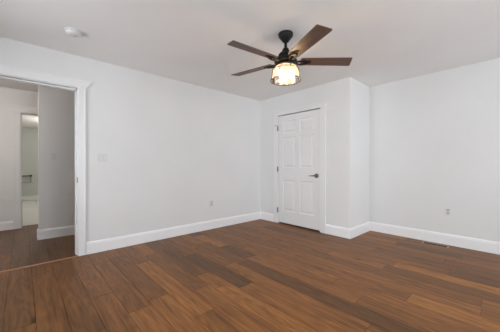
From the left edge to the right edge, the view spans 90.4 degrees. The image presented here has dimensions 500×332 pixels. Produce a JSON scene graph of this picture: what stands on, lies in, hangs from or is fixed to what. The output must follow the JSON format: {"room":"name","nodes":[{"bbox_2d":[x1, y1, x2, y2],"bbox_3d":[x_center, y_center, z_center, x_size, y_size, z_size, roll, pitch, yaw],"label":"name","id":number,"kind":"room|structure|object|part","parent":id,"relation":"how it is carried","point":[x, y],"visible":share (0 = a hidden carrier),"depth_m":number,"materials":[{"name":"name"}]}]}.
{"room":"empty bedroom","nodes":[
{"label":"empty bedroom","id":0,"kind":"room"},
{"bbox_2d":[0,87,37,221],"bbox_3d":[-3.989,-0.124,4.496,4.200,2.440,0.120,0,0,-43],"label":"wall","id":1,"kind":"structure","parent":0,"point":[7,95],"depth_m":4.26,"materials":[{"name":"paint"}]},
{"bbox_2d":[0,221,12,230],"bbox_3d":[-4.797,1.022,3.664,1.882,0.150,0.016,0,0,-43],"label":"baseboard","id":2,"kind":"structure","parent":1,"relation":"attached to","point":[6,225],"depth_m":4.24,"materials":[{"name":"white wood"}]},
{"bbox_2d":[5,103,37,228],"bbox_3d":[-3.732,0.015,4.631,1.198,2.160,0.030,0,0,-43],"label":"trim","id":3,"kind":"structure","parent":1,"relation":"attached to","point":[17,109],"depth_m":4.33,"materials":[{"name":"paint"}]},
{"bbox_2d":[22,127,37,195],"bbox_3d":[-6.992,-0.060,7.916,2.800,2.300,0.120,0,0,-43],"label":"wall","id":4,"kind":"structure","parent":0,"point":[29,135],"depth_m":7.85,"materials":[{"name":"paint"}]},
{"bbox_2d":[22,195,37,200],"bbox_3d":[-6.946,1.015,7.868,2.800,0.150,0.016,0,0,-43],"label":"baseboard","id":5,"kind":"structure","parent":4,"relation":"attached to","point":[34,197],"depth_m":7.84,"materials":[{"name":"white wood"}]},
{"bbox_2d":[22,114,37,127],"bbox_3d":[-5.487,-1.258,6.275,2.800,0.100,4.530,0,0,-43],"label":"ceiling","id":6,"kind":"structure","parent":0,"point":[28,121],"depth_m":6.74,"materials":[{"name":"paint"}]},
{"bbox_2d":[37,86,74,239],"bbox_3d":[-2.437,-0.124,4.403,2.038,2.440,0.136,0,0,-43],"label":"wall","id":7,"kind":"structure","parent":0,"point":[56,107],"depth_m":3.83,"materials":[{"name":"paint"}]},
{"bbox_2d":[0,37,260,241],"bbox_3d":[-1.413,-0.123,3.751,5.990,2.440,0.150,0,0,-43],"label":"wall","id":8,"kind":"structure","parent":0,"point":[172,147],"depth_m":3.67,"materials":[{"name":"paint"}]},
{"bbox_2d":[0,64,91,255],"bbox_3d":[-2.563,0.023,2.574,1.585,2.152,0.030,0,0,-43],"label":"trim","id":9,"kind":"structure","parent":8,"relation":"attached to","point":[9,70],"depth_m":3.02,"materials":[{"name":"paint"}]},
{"bbox_2d":[97,153,106,161],"bbox_3d":[-1.899,-0.107,3.194,0.116,0.115,0.013,0,0,-43],"label":"light switch","id":10,"kind":"object","parent":8,"relation":"attached to","point":[101,157],"visible":1,"depth_m":3.19,"materials":[{"name":"white plastic"}]},
{"bbox_2d":[86,212,260,254],"bbox_3d":[-0.902,1.021,4.109,3.058,0.150,0.016,0,0,-43],"label":"baseboard","id":11,"kind":"structure","parent":8,"relation":"attached to","point":[97,246],"depth_m":3.72,"materials":[{"name":"white wood"}]},
{"bbox_2d":[0,200,499,331],"bbox_3d":[-2.000,1.122,3.935,6.370,0.050,12.700,0,0,-43],"label":"floor","id":12,"kind":"structure","parent":0,"point":[260,275],"depth_m":2.30,"materials":[{"name":"brown wood"}]},
{"bbox_2d":[0,256,78,272],"bbox_3d":[-2.569,1.098,2.584,1.305,0.006,0.034,0,0,-43],"label":"trim","id":13,"kind":"structure","parent":12,"relation":"on","point":[73,256],"depth_m":2.76,"materials":[{"name":"brown wood"}]},
{"bbox_2d":[422,241,448,247],"bbox_3d":[2.576,1.095,3.455,0.096,0.005,0.300,0,0,-43],"label":"floor vent","id":14,"kind":"object","parent":12,"relation":"in","point":[439,245],"visible":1,"depth_m":3.46,"materials":[{"name":"brown metal"}]},
{"bbox_2d":[0,0,499,100],"bbox_3d":[-0.469,-1.391,2.261,6.370,0.100,8.170,0,0,-43],"label":"ceiling","id":15,"kind":"structure","parent":0,"point":[387,41],"depth_m":2.55,"materials":[{"name":"paint"}]},
{"bbox_2d":[64,27,81,37],"bbox_3d":[-1.757,-1.316,2.464,0.144,0.048,0.144,0,0,-43],"label":"smoke detector","id":16,"kind":"object","parent":15,"relation":"attached to","point":[73,32],"visible":1,"depth_m":2.43,"materials":[{"name":"white plastic"}]},
{"bbox_2d":[227,24,351,85],"bbox_3d":[0.328,-1.100,2.493,1.269,0.480,1.286,0,0,-43],"label":"ceiling fan","id":17,"kind":"object","parent":15,"relation":"hanging from","point":[285,61],"visible":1,"depth_m":2.45,"materials":[{"name":"brown wood"}]},
{"bbox_3d":[0.028,-1.057,2.752,0.520,0.007,0.133,0,11,36],"label":"blade","id":18,"kind":"part","parent":17,"relation":"part of","materials":[{"name":"brown wood"}]},
{"bbox_3d":[0.031,-1.056,2.270,0.520,0.007,0.133,0,11,-36],"label":"blade","id":19,"kind":"part","parent":17,"relation":"part of","materials":[{"name":"brown wood"}]},
{"bbox_2d":[279,66,284,77],"bbox_3d":[0.322,-0.944,2.479,0.074,0.125,0.065,0,0,-43],"label":"bulb","id":20,"kind":"object","parent":17,"relation":"attached to","point":[282,72],"depth_m":2.46,"materials":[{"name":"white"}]},
{"bbox_3d":[0.361,-0.937,2.513,0.282,0.148,0.282,0,0,-43],"label":"lamp shade","id":21,"kind":"part","parent":17,"relation":"part of","materials":[{"name":"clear glass"}]},
{"bbox_3d":[0.485,-1.058,2.904,0.133,0.007,0.520,-11,-3,17],"label":"blade","id":22,"kind":"part","parent":17,"relation":"part of","materials":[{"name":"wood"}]},
{"bbox_2d":[288,66,293,78],"bbox_3d":[0.412,-0.945,2.497,0.065,0.125,0.071,0,0,-43],"label":"bulb","id":23,"kind":"object","parent":17,"relation":"attached to","point":[291,72],"depth_m":2.48,"materials":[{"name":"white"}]},
{"bbox_3d":[0.490,-1.056,2.124,0.133,0.007,0.520,12,-4,-18],"label":"blade","id":24,"kind":"part","parent":17,"relation":"part of","materials":[{"name":"brown wood"}]},
{"bbox_3d":[0.771,-1.057,2.516,0.520,0.007,0.133,0,-11,0],"label":"blade","id":25,"kind":"part","parent":17,"relation":"part of","materials":[{"name":"brown wood"}]},
{"bbox_2d":[261,77,352,228],"bbox_3d":[0.903,-0.124,4.482,0.110,2.440,1.903,0,0,-43],"label":"wall","id":26,"kind":"structure","parent":0,"point":[338,94],"depth_m":3.97,"materials":[{"name":"paint"}]},
{"bbox_2d":[261,212,273,221],"bbox_3d":[0.340,1.020,5.005,0.016,0.150,0.374,0,0,-43],"label":"baseboard","id":27,"kind":"structure","parent":26,"relation":"attached to","point":[265,216],"depth_m":4.98,"materials":[{"name":"white wood"}]},
{"bbox_2d":[274,109,319,230],"bbox_3d":[0.820,0.061,4.470,0.100,2.021,0.975,0,0,-43],"label":"door","id":28,"kind":"structure","parent":26,"relation":"in","point":[298,168],"depth_m":4.44,"materials":[{"name":"paint"}]},
{"bbox_2d":[272,101,326,232],"bbox_3d":[0.843,0.023,4.445,0.030,2.145,1.176,0,0,-43],"label":"trim","id":29,"kind":"structure","parent":26,"relation":"attached to","point":[322,105],"depth_m":4.10,"materials":[{"name":"paint"}]},
{"bbox_2d":[325,224,349,238],"bbox_3d":[1.371,1.022,3.882,0.016,0.150,0.415,0,0,-43],"label":"baseboard","id":30,"kind":"structure","parent":26,"relation":"attached to","point":[329,229],"depth_m":3.88,"materials":[{"name":"white wood"}]},
{"bbox_2d":[353,79,369,226],"bbox_3d":[1.778,-0.124,4.068,0.619,2.440,0.110,0,0,-43],"label":"wall","id":31,"kind":"structure","parent":0,"point":[361,92],"depth_m":4.02,"materials":[{"name":"paint"}]},
{"bbox_2d":[350,221,369,238],"bbox_3d":[1.774,1.022,3.981,0.745,0.150,0.016,0,0,-43],"label":"baseboard","id":32,"kind":"structure","parent":31,"relation":"attached to","point":[363,228],"depth_m":3.94,"materials":[{"name":"white wood"}]},
{"bbox_2d":[370,58,499,241],"bbox_3d":[2.783,-0.123,3.519,0.120,2.440,5.864,0,0,-43],"label":"wall","id":33,"kind":"structure","parent":0,"point":[435,137],"depth_m":3.53,"materials":[{"name":"paint"}]},
{"bbox_2d":[370,222,499,254],"bbox_3d":[3.336,1.024,2.818,0.016,0.150,3.841,0,0,-43],"label":"baseboard","id":34,"kind":"structure","parent":33,"relation":"attached to","point":[493,247],"depth_m":3.51,"materials":[{"name":"white wood"}]},
{"bbox_2d":[445,207,450,215],"bbox_3d":[2.756,0.635,3.455,0.008,0.115,0.070,0,0,-43],"label":"wall outlet","id":35,"kind":"object","parent":33,"relation":"attached to","point":[447,210],"visible":1,"depth_m":3.46,"materials":[{"name":"white plastic"}]}
]}

